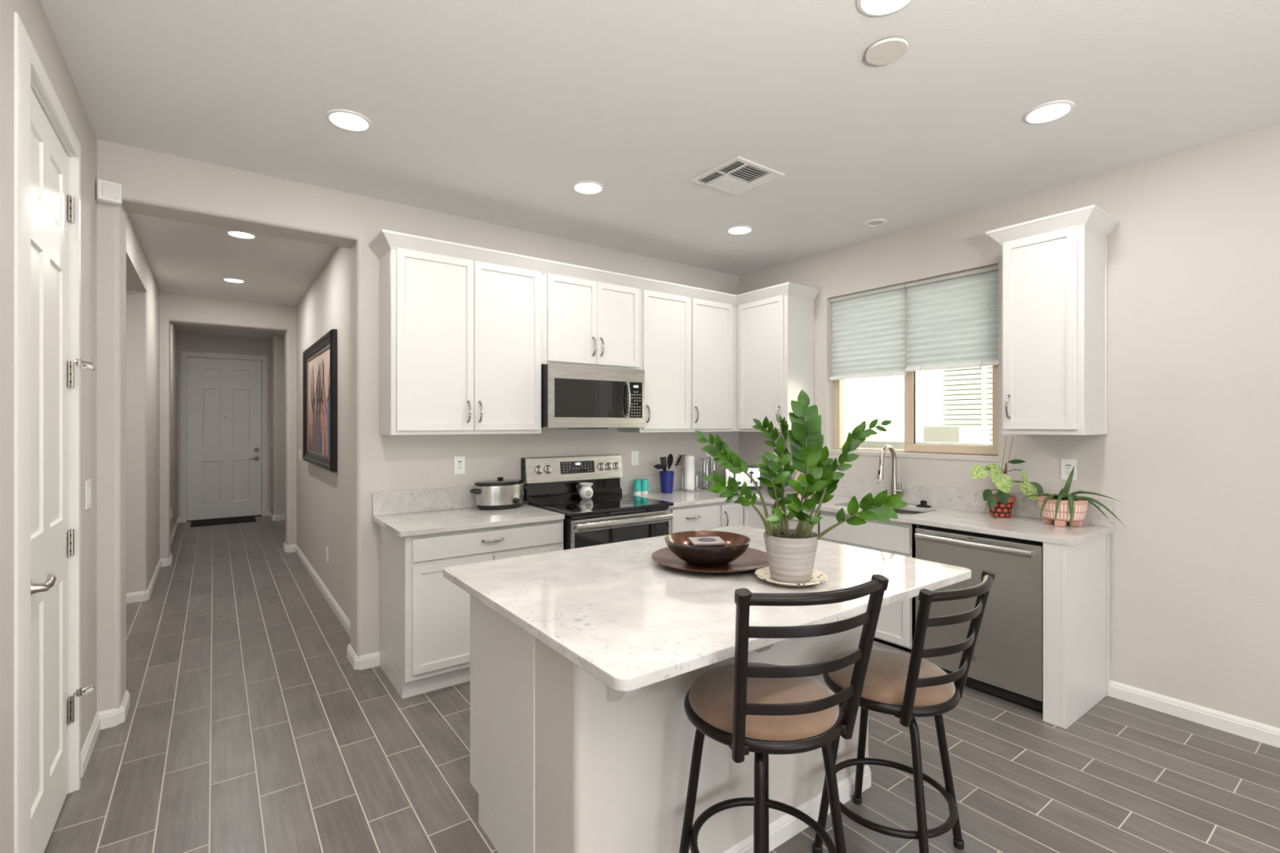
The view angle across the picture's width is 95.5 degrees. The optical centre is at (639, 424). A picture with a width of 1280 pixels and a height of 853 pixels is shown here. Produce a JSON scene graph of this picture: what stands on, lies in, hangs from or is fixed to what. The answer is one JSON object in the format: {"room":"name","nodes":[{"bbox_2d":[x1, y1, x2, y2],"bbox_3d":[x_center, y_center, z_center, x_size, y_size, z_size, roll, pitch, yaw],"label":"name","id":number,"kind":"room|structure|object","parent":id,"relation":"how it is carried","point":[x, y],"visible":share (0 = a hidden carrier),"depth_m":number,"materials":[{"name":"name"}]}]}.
{"room":"kitchen","nodes":[
{"label":"kitchen","id":0,"kind":"room"},
{"bbox_2d":[0,0,177,852],"bbox_3d":[-4.280,0.048,4.333,0.923,2.837,10.050,0,0,-36],"label":"wall","id":1,"kind":"structure","parent":0,"point":[32,14],"depth_m":2.57,"materials":[{"name":"beige paint"}]},
{"bbox_2d":[13,11,95,852],"bbox_3d":[-2.066,0.153,1.998,0.172,2.626,0.947,0,0,-36],"label":"door","id":2,"kind":"structure","parent":1,"relation":"in","point":[48,691],"depth_m":1.97,"materials":[{"name":"white paint"}]},
{"bbox_2d":[84,479,91,510],"bbox_3d":[-2.450,0.311,2.587,0.011,0.125,0.118,0,0,-36],"label":"wall switch","id":3,"kind":"object","parent":1,"relation":"attached to","point":[87,483],"visible":1,"depth_m":2.56,"materials":[{"name":"white plastic"}]},
{"bbox_2d":[80,689,129,777],"bbox_3d":[-2.616,1.425,2.854,0.178,0.083,1.057,0,0,-43],"label":"baseboard","id":4,"kind":"structure","parent":1,"relation":"attached to","point":[113,717],"depth_m":2.79,"materials":[{"name":"white paint"}]},
{"bbox_2d":[125,553,172,604],"bbox_3d":[-5.303,1.425,4.989,1.942,0.083,1.684,0,0,-36],"label":"baseboard","id":5,"kind":"structure","parent":1,"relation":"attached to","point":[142,596],"depth_m":4.91,"materials":[{"name":"white paint"}]},
{"bbox_2d":[177,332,270,517],"bbox_3d":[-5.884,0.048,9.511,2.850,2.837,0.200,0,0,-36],"label":"door frame","id":6,"kind":"structure","parent":1,"relation":"in","point":[192,342],"depth_m":8.98,"materials":[{"name":"beige paint"}]},
{"bbox_2d":[180,351,267,522],"bbox_3d":[-6.443,0.185,9.040,1.092,2.562,0.139,0,0,-36],"label":"door","id":7,"kind":"structure","parent":6,"relation":"attached to","point":[224,397],"depth_m":9.03,"materials":[{"name":"white paint"}]},
{"bbox_2d":[125,287,127,593],"bbox_3d":[-4.303,0.048,3.352,1.860,2.837,2.405,0,0,-36],"label":"wall","id":8,"kind":"structure","parent":0,"point":[126,287],"depth_m":4.76,"materials":[{"name":"beige paint"}]},
{"bbox_2d":[160,291,296,558],"bbox_3d":[-4.525,0.048,6.447,1.460,2.837,0.250,0,0,-36],"label":"wall","id":9,"kind":"structure","parent":0,"point":[180,308],"depth_m":6.30,"materials":[{"name":"beige paint"}]},
{"bbox_2d":[270,246,350,621],"bbox_3d":[-3.190,0.048,7.019,1.690,2.837,7.005,0,0,-36],"label":"wall","id":10,"kind":"structure","parent":0,"point":[322,495],"depth_m":5.09,"materials":[{"name":"beige paint"}]},
{"bbox_2d":[170,510,379,670],"bbox_3d":[-3.628,1.425,6.534,2.730,0.083,7.269,0,0,-36],"label":"baseboard","id":11,"kind":"structure","parent":10,"relation":"attached to","point":[343,619],"depth_m":4.54,"materials":[{"name":"white paint"}]},
{"bbox_2d":[302,328,337,471],"bbox_3d":[-2.863,-0.184,5.167,0.048,1.100,1.720,0,0,-36],"label":"framed painting","id":12,"kind":"object","parent":10,"relation":"attached to","point":[320,359],"visible":1,"depth_m":5.08,"materials":[{"name":"black wood"}]},
{"bbox_2d":[326,546,328,562],"bbox_3d":[-2.621,1.094,4.873,0.009,0.118,0.074,0,0,-36],"label":"wall outlet","id":13,"kind":"object","parent":10,"relation":"attached to","point":[326,547],"visible":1,"depth_m":4.86,"materials":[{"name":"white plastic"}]},
{"bbox_2d":[97,138,738,711],"bbox_3d":[-1.599,0.048,3.688,6.380,2.837,0.250,0,0,-36],"label":"wall","id":14,"kind":"structure","parent":0,"point":[154,184],"depth_m":3.49,"materials":[{"name":"beige paint"}]},
{"bbox_2d":[95,178,122,205],"bbox_3d":[-2.550,-1.114,2.793,0.058,0.103,0.090,0,0,40],"label":"box","id":15,"kind":"object","parent":14,"relation":"attached to","point":[108,192],"visible":1,"depth_m":2.77,"materials":[{"name":"white plastic"}]},
{"bbox_2d":[372,486,477,515],"bbox_3d":[-1.224,0.483,3.792,0.963,0.138,0.020,0,0,-36],"label":"backsplash","id":16,"kind":"structure","parent":14,"relation":"attached to","point":[442,499],"depth_m":3.67,"materials":[{"name":"white stone"}]},
{"bbox_2d":[453,456,465,474],"bbox_3d":[-1.187,0.269,3.829,0.074,0.118,0.010,0,0,-36],"label":"wall outlet","id":17,"kind":"object","parent":14,"relation":"attached to","point":[459,461],"visible":1,"depth_m":3.83,"materials":[{"name":"white plastic"}]},
{"bbox_2d":[457,460,462,470],"bbox_3d":[-1.186,0.269,3.826,0.034,0.068,0.004,0,0,-36],"label":"receptacle","id":18,"kind":"object","parent":17,"relation":"attached to","point":[459,462],"depth_m":3.82,"materials":[{"name":"white plastic"}]},
{"bbox_2d":[379,247,541,435],"bbox_3d":[-1.103,-0.481,3.677,0.943,1.085,0.348,0,0,-36],"label":"upper cabinet","id":19,"kind":"object","parent":14,"relation":"attached to","point":[460,339],"visible":1,"depth_m":3.52,"materials":[{"name":"white paint"}]},
{"bbox_2d":[368,229,820,306],"bbox_3d":[-0.090,-1.039,4.061,3.226,0.086,0.633,0,0,-31],"label":"crown molding","id":20,"kind":"structure","parent":19,"relation":"attached to","point":[384,241],"depth_m":3.94,"materials":[{"name":"white paint"}]},
{"bbox_2d":[541,273,639,369],"bbox_3d":[-0.397,-0.713,4.194,0.807,0.622,0.348,0,0,-36],"label":"upper cabinet","id":21,"kind":"object","parent":14,"relation":"attached to","point":[584,322],"visible":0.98,"depth_m":4.06,"materials":[{"name":"white paint"}]},
{"bbox_2d":[541,363,644,429],"bbox_3d":[-0.379,-0.182,4.151,0.771,0.427,0.438,0,0,-36],"label":"microwave oven","id":22,"kind":"object","parent":21,"relation":"attached to","point":[574,397],"visible":1,"depth_m":3.98,"materials":[{"name":"silver metal"}]},
{"bbox_2d":[631,450,639,466],"bbox_3d":[-0.039,0.273,4.669,0.074,0.118,0.011,0,0,-36],"label":"wall switch","id":23,"kind":"object","parent":14,"relation":"attached to","point":[634,455],"visible":1,"depth_m":4.67,"materials":[{"name":"white plastic"}]},
{"bbox_2d":[617,289,689,432],"bbox_3d":[0.129,-0.481,4.580,0.498,1.085,0.348,0,0,-36],"label":"upper cabinet","id":24,"kind":"object","parent":14,"relation":"attached to","point":[664,317],"visible":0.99,"depth_m":4.46,"materials":[{"name":"white paint"}]},
{"bbox_2d":[619,470,723,493],"bbox_3d":[0.371,0.483,4.961,1.351,0.138,0.020,0,0,-36],"label":"backsplash","id":25,"kind":"structure","parent":14,"relation":"attached to","point":[627,483],"depth_m":4.78,"materials":[{"name":"white stone"}]},
{"bbox_2d":[689,297,736,431],"bbox_3d":[0.672,-0.481,4.977,0.847,1.085,0.348,0,0,-36],"label":"upper cabinet","id":26,"kind":"object","parent":14,"relation":"attached to","point":[713,325],"visible":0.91,"depth_m":4.77,"materials":[{"name":"white paint"}]},
{"bbox_2d":[40,0,1279,338],"bbox_3d":[-1.958,-1.421,2.656,8.180,0.100,16.000,0,0,-36],"label":"ceiling","id":27,"kind":"structure","parent":0,"point":[490,111],"depth_m":2.51,"materials":[{"name":"paint"}]},
{"bbox_2d":[222,277,245,283],"bbox_3d":[-3.858,-1.367,5.528,0.188,0.008,0.188,0,0,-36],"label":"recessed light","id":28,"kind":"object","parent":27,"relation":"in","point":[227,279],"visible":1,"depth_m":5.53,"materials":[{"name":"white paint"}]},
{"bbox_2d":[225,230,257,239],"bbox_3d":[-2.873,-1.367,4.192,0.188,0.008,0.188,0,0,-36],"label":"recessed light","id":29,"kind":"object","parent":27,"relation":"in","point":[242,234],"visible":0.99,"depth_m":4.20,"materials":[{"name":"white paint"}]},
{"bbox_2d":[325,108,372,131],"bbox_3d":[-1.311,-1.367,2.622,0.188,0.008,0.188,0,0,-36],"label":"recessed light","id":30,"kind":"object","parent":27,"relation":"in","point":[345,119],"visible":1,"depth_m":2.62,"materials":[{"name":"white paint"}]},
{"bbox_2d":[571,180,604,194],"bbox_3d":[-0.300,-1.367,3.363,0.188,0.008,0.188,0,0,-36],"label":"recessed light","id":31,"kind":"object","parent":27,"relation":"in","point":[584,187],"visible":1,"depth_m":3.36,"materials":[{"name":"white paint"}]},
{"bbox_2d":[690,155,784,196],"bbox_3d":[0.538,-1.362,3.218,0.364,0.016,0.364,0,0,-36],"label":"ceiling vent","id":32,"kind":"object","parent":27,"relation":"in","point":[739,175],"visible":1,"depth_m":3.20,"materials":[{"name":"white metal"}]},
{"bbox_2d":[726,225,753,235],"bbox_3d":[0.702,-1.367,4.097,0.188,0.008,0.188,0,0,-36],"label":"recessed light","id":33,"kind":"object","parent":27,"relation":"in","point":[737,229],"visible":1,"depth_m":4.09,"materials":[{"name":"white paint"}]},
{"bbox_2d":[864,218,887,226],"bbox_3d":[1.600,-1.367,3.949,0.144,0.008,0.144,0,0,-36],"label":"recessed light","id":34,"kind":"object","parent":27,"relation":"in","point":[876,222],"visible":1,"depth_m":3.94,"materials":[{"name":"white paint"}]},
{"bbox_2d":[856,0,913,16],"bbox_3d":[0.791,-1.367,1.856,0.188,0.008,0.188,0,0,-36],"label":"recessed light","id":35,"kind":"object","parent":27,"relation":"in","point":[868,7],"visible":1,"depth_m":1.90,"materials":[{"name":"white paint"}]},
{"bbox_2d":[865,37,908,64],"bbox_3d":[0.900,-1.363,2.122,0.146,0.016,0.146,0,0,-36],"label":"ceiling disc","id":36,"kind":"object","parent":27,"relation":"attached to","point":[886,51],"visible":1,"depth_m":2.11,"materials":[{"name":"beige plastic"}]},
{"bbox_2d":[1022,99,1075,124],"bbox_3d":[1.791,-1.367,2.552,0.188,0.008,0.188,0,0,-36],"label":"recessed light","id":37,"kind":"object","parent":27,"relation":"in","point":[1047,112],"visible":1,"depth_m":2.55,"materials":[{"name":"white paint"}]},
{"bbox_2d":[44,515,1279,852],"bbox_3d":[-1.958,1.516,2.656,8.180,0.100,16.000,0,0,-36],"label":"floor","id":38,"kind":"structure","parent":0,"point":[249,726],"depth_m":2.56,"materials":[{"name":"grey tile"}]},
{"bbox_2d":[190,516,256,526],"bbox_3d":[-6.253,1.460,8.745,0.790,0.012,0.500,0,0,-36],"label":"door mat","id":39,"kind":"object","parent":38,"relation":"on","point":[228,521],"visible":1,"depth_m":8.73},
{"bbox_2d":[379,519,563,698],"bbox_3d":[-1.013,1.024,3.555,0.943,0.884,0.651,0,0,-36],"label":"base cabinet","id":40,"kind":"object","parent":38,"relation":"on","point":[424,617],"visible":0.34,"depth_m":3.19,"materials":[{"name":"white paint"}]},
{"bbox_2d":[372,503,564,537],"bbox_3d":[-1.040,0.567,3.541,0.963,0.030,0.642,0,0,-36],"label":"countertop","id":41,"kind":"structure","parent":40,"relation":"on","point":[402,525],"depth_m":3.40,"materials":[{"name":"white stone"}]},
{"bbox_2d":[470,477,528,509],"bbox_3d":[-0.922,0.449,3.846,0.406,0.198,0.234,0,0,-36],"label":"slow cooker","id":42,"kind":"object","parent":41,"relation":"on","point":[500,493],"visible":1,"depth_m":3.75,"materials":[{"name":"silver metal"}]},
{"bbox_2d":[521,454,673,550],"bbox_3d":[-0.287,0.850,4.020,0.814,1.232,0.731,0,0,-36],"label":"electric range","id":43,"kind":"object","parent":38,"relation":"on","point":[610,516],"visible":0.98,"depth_m":4.00,"materials":[{"name":"black metal"}]},
{"bbox_2d":[579,482,593,499],"bbox_3d":[-0.385,0.480,4.189,0.102,0.112,0.108,0,0,-36],"label":"wax warmer","id":44,"kind":"object","parent":43,"relation":"on","point":[586,492],"visible":1,"depth_m":4.16,"materials":[{"name":"white ceramic"}]},
{"bbox_2d":[528,493,673,519],"bbox_3d":[-0.269,0.558,4.002,0.807,0.046,0.605,0,0,-36],"label":"cooktop","id":45,"kind":"object","parent":43,"relation":"in","point":[601,506],"depth_m":3.89,"materials":[{"name":"black glass"}]},
{"bbox_2d":[470,595,871,852],"bbox_3d":[0.172,1.024,2.270,1.408,0.884,0.989,0,0,-36],"label":"kitchen island","id":46,"kind":"object","parent":38,"relation":"on","point":[562,760],"visible":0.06,"depth_m":1.78,"materials":[{"name":"white paint"}]},
{"bbox_2d":[443,524,971,691],"bbox_3d":[0.253,0.567,2.227,1.630,0.030,1.230,0,0,-36],"label":"island countertop","id":47,"kind":"structure","parent":46,"relation":"on","point":[630,620],"depth_m":1.86,"materials":[{"name":"white stone"}]},
{"bbox_2d":[651,546,768,573],"bbox_3d":[0.284,0.535,2.303,0.476,0.026,0.476,0,0,-36],"label":"charger plate","id":48,"kind":"object","parent":47,"relation":"on","point":[752,559],"visible":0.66,"depth_m":2.25,"materials":[{"name":"brown wood"}]},
{"bbox_2d":[664,530,751,566],"bbox_3d":[0.264,0.494,2.282,0.336,0.094,0.336,0,0,-36],"label":"decorative bowl","id":49,"kind":"object","parent":48,"relation":"on","point":[736,544],"visible":0.94,"depth_m":2.19,"materials":[{"name":"brown ceramic"}]},
{"bbox_2d":[688,536,725,546],"bbox_3d":[0.262,0.480,2.279,0.128,0.062,0.098,0,0,-8],"label":"box","id":50,"kind":"object","parent":49,"relation":"in","point":[716,541],"visible":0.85,"depth_m":2.25,"materials":[{"name":"white paper"}]},
{"bbox_2d":[755,566,827,586],"bbox_3d":[0.530,0.538,2.043,0.248,0.022,0.248,0,0,-36],"label":"saucer","id":51,"kind":"object","parent":47,"relation":"on","point":[763,573],"visible":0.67,"depth_m":2.02,"materials":[{"name":"beige ceramic"}]},
{"bbox_2d":[694,389,908,583],"bbox_3d":[0.562,0.210,2.042,0.723,0.663,0.373,0,0,2],"label":"plant","id":52,"kind":"object","parent":51,"relation":"on","point":[791,553],"visible":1,"depth_m":2.03,"materials":[{"name":"green plant"}]},
{"bbox_2d":[666,502,719,533],"bbox_3d":[0.228,1.024,4.464,0.525,0.884,0.651,0,0,-36],"label":"base cabinet","id":53,"kind":"object","parent":38,"relation":"on","point":[705,516],"visible":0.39,"depth_m":4.24,"materials":[{"name":"white paint"}]},
{"bbox_2d":[719,500,773,529],"bbox_3d":[0.843,1.024,4.765,0.822,0.884,0.892,0,0,-36],"label":"base cabinet","id":54,"kind":"object","parent":38,"relation":"on","point":[731,513],"visible":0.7,"depth_m":4.46,"materials":[{"name":"white paint"}]},
{"bbox_2d":[625,487,1113,545],"bbox_3d":[1.185,0.567,3.850,1.351,0.030,2.774,0,0,-36],"label":"countertop","id":55,"kind":"structure","parent":54,"relation":"on","point":[1014,526],"depth_m":3.34,"materials":[{"name":"white stone"}]},
{"bbox_2d":[633,479,641,495],"bbox_3d":[-0.021,0.492,4.559,0.062,0.120,0.062,0,0,-36],"label":"shaker","id":56,"kind":"object","parent":55,"relation":"on","point":[637,486],"visible":1,"depth_m":4.53,"materials":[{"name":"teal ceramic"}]},
{"bbox_2d":[633,484,641,491],"bbox_3d":[-0.021,0.495,4.559,0.062,0.066,0.062,0,0,-36],"label":"jar","id":57,"kind":"object","parent":56,"relation":"on","point":[637,487],"depth_m":4.53,"materials":[{"name":"teal ceramic"}]},
{"bbox_2d":[640,479,648,494],"bbox_3d":[0.036,0.492,4.601,0.062,0.120,0.062,0,0,-36],"label":"shaker","id":58,"kind":"object","parent":55,"relation":"on","point":[644,482],"visible":0.94,"depth_m":4.58,"materials":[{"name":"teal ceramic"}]},
{"bbox_2d":[640,483,648,491],"bbox_3d":[0.036,0.495,4.601,0.062,0.066,0.062,0,0,-36],"label":"jar","id":59,"kind":"object","parent":58,"relation":"on","point":[644,486],"depth_m":4.57,"materials":[{"name":"teal ceramic"}]},
{"bbox_2d":[659,471,674,493],"bbox_3d":[0.217,0.466,4.703,0.122,0.172,0.122,0,0,-36],"label":"utensil cup","id":60,"kind":"object","parent":55,"relation":"on","point":[666,477],"visible":0.98,"depth_m":4.66,"materials":[{"name":"blue ceramic"}]},
{"bbox_2d":[653,464,663,471],"bbox_3d":[0.160,0.424,4.642,0.060,0.219,0.191,0,0,29],"label":"ladle","id":61,"kind":"object","parent":60,"relation":"in","point":[657,466],"visible":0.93,"depth_m":4.59,"materials":[{"name":"black plastic"}]},
{"bbox_2d":[659,457,666,471],"bbox_3d":[0.196,0.397,4.667,0.030,0.274,0.107,0,0,32],"label":"slotted turner","id":62,"kind":"object","parent":60,"relation":"in","point":[663,459],"visible":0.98,"depth_m":4.65,"materials":[{"name":"black plastic"}]},
{"bbox_2d":[666,453,673,471],"bbox_3d":[0.244,0.385,4.704,0.072,0.296,0.042,0,0,30],"label":"spoon","id":63,"kind":"object","parent":60,"relation":"in","point":[669,459],"visible":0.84,"depth_m":4.69,"materials":[{"name":"black plastic"}]},
{"bbox_2d":[673,454,686,471],"bbox_3d":[0.285,0.389,4.718,0.177,0.290,0.044,0,0,-18],"label":"fork","id":64,"kind":"object","parent":60,"relation":"in","point":[680,457],"visible":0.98,"depth_m":4.72,"materials":[{"name":"black plastic"}]},
{"bbox_2d":[678,450,702,492],"bbox_3d":[0.413,0.387,4.840,0.192,0.336,0.157,0,0,-36],"label":"paper towel holder","id":65,"kind":"object","parent":55,"relation":"on","point":[681,489],"visible":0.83,"depth_m":4.83,"materials":[{"name":"silver metal"}]},
{"bbox_2d":[684,455,694,489],"bbox_3d":[0.410,0.401,4.838,0.089,0.278,0.089,0,0,-36],"label":"paper towel roll","id":66,"kind":"object","parent":65,"relation":"on","point":[689,461],"visible":0.98,"depth_m":4.80,"materials":[{"name":"white paper"}]},
{"bbox_2d":[700,457,711,489],"bbox_3d":[0.561,0.420,4.961,0.098,0.260,0.098,0,0,-36],"label":"glass canister","id":67,"kind":"object","parent":55,"relation":"on","point":[701,458],"visible":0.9,"depth_m":4.98,"materials":[{"name":"clear glass"}]},
{"bbox_2d":[706,456,718,488],"bbox_3d":[0.632,0.415,5.050,0.102,0.270,0.102,0,0,-36],"label":"glass canister","id":68,"kind":"object","parent":55,"relation":"on","point":[708,486],"visible":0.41,"depth_m":5.07,"materials":[{"name":"clear glass"}]},
{"bbox_2d":[723,466,760,489],"bbox_3d":[0.865,0.454,4.951,0.300,0.196,0.189,0,0,2],"label":"toaster","id":69,"kind":"object","parent":55,"relation":"on","point":[753,471],"visible":0.47,"depth_m":4.88,"materials":[{"name":"white metal"}]},
{"bbox_2d":[794,469,799,494],"bbox_3d":[1.252,0.449,4.600,0.066,0.206,0.064,0,0,6],"label":"soap bottle","id":70,"kind":"object","parent":55,"relation":"on","point":[797,473],"visible":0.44,"depth_m":4.59,"materials":[{"name":"pink plastic"}]},
{"bbox_2d":[845,505,922,514],"bbox_3d":[1.626,0.680,3.885,0.405,0.192,0.625,0,0,-36],"label":"sink","id":71,"kind":"object","parent":55,"relation":"in","point":[897,511],"visible":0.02,"depth_m":3.96,"materials":[{"name":"silver metal"}]},
{"bbox_2d":[876,444,904,494],"bbox_3d":[1.725,0.347,4.012,0.224,0.410,0.097,0,0,-36],"label":"kitchen faucet","id":72,"kind":"object","parent":55,"relation":"on","point":[894,490],"visible":0.78,"depth_m":4.04,"materials":[{"name":"silver metal"}]},
{"bbox_2d":[915,500,931,507],"bbox_3d":[1.900,0.531,3.896,0.092,0.042,0.092,0,0,-36],"label":"stopper","id":73,"kind":"object","parent":55,"relation":"on","point":[923,503],"visible":1,"depth_m":3.88,"materials":[{"name":"black rubber"}]},
{"bbox_2d":[986,494,1015,517],"bbox_3d":[2.158,0.490,3.484,0.158,0.124,0.158,0,0,-36],"label":"pot","id":74,"kind":"object","parent":55,"relation":"on","point":[1004,509],"depth_m":3.43,"materials":[{"name":"ceramic"}]},
{"bbox_2d":[970,435,1043,518],"bbox_3d":[2.147,0.310,3.401,0.274,0.483,0.291,0,0,-36],"label":"pothos","id":75,"kind":"object","parent":55,"relation":"on","point":[1000,504],"visible":0.99,"depth_m":3.41,"materials":[{"name":"plant"}]},
{"bbox_2d":[1038,496,1088,527],"bbox_3d":[2.321,0.479,3.194,0.224,0.146,0.224,0,0,-36],"label":"pot","id":76,"kind":"object","parent":55,"relation":"on","point":[1072,510],"depth_m":3.12,"materials":[{"name":"ceramic"}]},
{"bbox_2d":[1017,466,1126,528],"bbox_3d":[2.306,0.388,3.185,0.492,0.328,0.249,0,0,12],"label":"aloe","id":77,"kind":"object","parent":55,"relation":"on","point":[1062,508],"visible":1,"depth_m":3.12,"materials":[{"name":"green plant"}]},
{"bbox_2d":[679,574,888,852],"bbox_3d":[0.351,0.922,1.575,0.452,1.088,0.532,0,0,-19],"label":"bar stool","id":78,"kind":"object","parent":38,"relation":"on","point":[762,709],"visible":1,"depth_m":1.45,"materials":[{"name":"brown metal"}]},
{"bbox_2d":[688,662,839,741],"bbox_3d":[0.338,0.752,1.613,0.406,0.072,0.406,0,0,-19],"label":"cushion","id":79,"kind":"object","parent":78,"relation":"on","point":[711,695],"depth_m":1.51,"materials":[{"name":"beige leather"}]},
{"bbox_2d":[773,503,817,533],"bbox_3d":[1.307,1.024,4.305,0.616,0.884,0.400,0,0,-36],"label":"base cabinet","id":80,"kind":"object","parent":38,"relation":"on","point":[793,523],"visible":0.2,"depth_m":4.13,"materials":[{"name":"white paint"}]},
{"bbox_2d":[817,510,919,654],"bbox_3d":[1.628,1.024,3.867,0.616,0.884,0.685,0,0,-36],"label":"base cabinet","id":81,"kind":"object","parent":38,"relation":"on","point":[895,626],"visible":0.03,"depth_m":3.57,"materials":[{"name":"white paint"}]},
{"bbox_2d":[812,570,995,852],"bbox_3d":[0.880,0.976,1.975,0.457,0.980,0.534,0,0,-35],"label":"bar stool","id":82,"kind":"object","parent":38,"relation":"on","point":[905,686],"visible":0.91,"depth_m":1.85,"materials":[{"name":"brown metal"}]},
{"bbox_2d":[827,648,955,706],"bbox_3d":[0.858,0.860,2.007,0.406,0.072,0.406,0,0,-35],"label":"cushion","id":83,"kind":"object","parent":82,"relation":"on","point":[886,677],"depth_m":1.89,"materials":[{"name":"beige leather"}]},
{"bbox_2d":[914,524,1043,712],"bbox_3d":[1.997,1.027,3.294,0.585,0.878,0.650,0,0,-36],"label":"dishwasher","id":84,"kind":"object","parent":38,"relation":"on","point":[1006,663],"visible":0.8,"depth_m":3.06,"materials":[{"name":"silver metal"}]},
{"bbox_2d":[1043,533,1109,728],"bbox_3d":[2.266,1.024,3.010,0.603,0.884,0.106,0,0,-36],"label":"end panel","id":85,"kind":"object","parent":38,"relation":"on","point":[1076,578],"visible":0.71,"depth_m":2.87,"materials":[{"name":"white paint"}]},
{"bbox_2d":[738,123,1279,728],"bbox_3d":[3.488,0.048,1.994,0.176,2.837,8.495,0,0,-36],"label":"wall","id":86,"kind":"structure","parent":0,"point":[1189,451],"depth_m":2.94,"materials":[{"name":"beige paint"}]},
{"bbox_2d":[736,294,813,432],"bbox_3d":[1.088,-0.481,4.800,0.384,1.085,0.548,0,0,-36],"label":"upper cabinet","id":87,"kind":"object","parent":86,"relation":"attached to","point":[775,335],"visible":0.95,"depth_m":4.65,"materials":[{"name":"white paint"}]},
{"bbox_2d":[833,288,998,456],"bbox_3d":[1.936,-0.398,4.162,0.077,1.203,1.245,0,0,-36],"label":"window","id":88,"kind":"structure","parent":86,"relation":"in","point":[910,445],"depth_m":4.12,"materials":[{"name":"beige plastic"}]},
{"bbox_2d":[830,283,906,382],"bbox_3d":[1.699,-0.659,4.369,0.051,0.676,0.618,0,0,-36],"label":"pleated shade","id":89,"kind":"object","parent":88,"relation":"attached to","point":[868,328],"visible":1,"depth_m":4.35,"materials":[{"name":"fabric"}]},
{"bbox_2d":[905,264,998,374],"bbox_3d":[2.064,-0.671,3.870,0.051,0.652,0.612,0,0,-36],"label":"pleated shade","id":90,"kind":"object","parent":88,"relation":"attached to","point":[952,320],"visible":0.91,"depth_m":3.85,"materials":[{"name":"fabric"}]},
{"bbox_2d":[760,472,1113,527],"bbox_3d":[1.728,0.483,4.235,0.020,0.138,2.754,0,0,-36],"label":"backsplash","id":91,"kind":"structure","parent":86,"relation":"attached to","point":[962,499],"depth_m":3.80,"materials":[{"name":"white stone"}]},
{"bbox_2d":[985,204,1119,435],"bbox_3d":[2.259,-0.517,3.201,0.385,1.145,0.506,0,0,-36],"label":"upper cabinet","id":92,"kind":"object","parent":86,"relation":"attached to","point":[1054,267],"visible":1,"depth_m":3.09,"materials":[{"name":"white paint"}]},
{"bbox_2d":[1061,458,1076,480],"bbox_3d":[2.428,0.256,3.294,0.010,0.118,0.074,0,0,-36],"label":"wall outlet","id":93,"kind":"object","parent":86,"relation":"attached to","point":[1067,464],"visible":0.88,"depth_m":3.29,"materials":[{"name":"white plastic"}]},
{"bbox_2d":[1065,463,1071,475],"bbox_3d":[2.425,0.256,3.292,0.004,0.068,0.034,0,0,-36],"label":"receptacle","id":94,"kind":"object","parent":93,"relation":"attached to","point":[1068,466],"depth_m":3.29,"materials":[{"name":"white plastic"}]},
{"bbox_2d":[1108,680,1279,747],"bbox_3d":[4.169,1.425,0.913,0.014,0.083,5.545,0,0,-36],"label":"baseboard","id":95,"kind":"structure","parent":86,"relation":"attached to","point":[1260,732],"depth_m":2.86,"materials":[{"name":"white paint"}]},
{"label":"outside","id":96,"kind":"structure","parent":0,"visible":0},
{"bbox_3d":[3.746,1.616,10.183,9.920,0.100,24.000,0,0,-36],"label":"ground","id":97,"kind":"structure","parent":96,"visible":0},
{"bbox_2d":[844,440,992,449],"bbox_3d":[1.428,0.874,7.864,0.200,1.385,13.000,0,0,-36],"label":"wall","id":98,"kind":"structure","parent":97,"relation":"on","point":[866,444],"depth_m":6.05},
{"bbox_2d":[844,365,992,443],"bbox_3d":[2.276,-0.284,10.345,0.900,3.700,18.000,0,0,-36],"label":"house","id":99,"kind":"structure","parent":97,"relation":"on","point":[953,397],"depth_m":7.71,"materials":[{"name":"beige paint"}]},
{"bbox_2d":[923,426,989,443],"bbox_3d":[3.454,0.791,6.355,0.715,1.550,0.390,0,0,-36],"label":"air conditioner","id":100,"kind":"object","parent":97,"relation":"on","point":[962,434],"visible":0.16,"depth_m":6.16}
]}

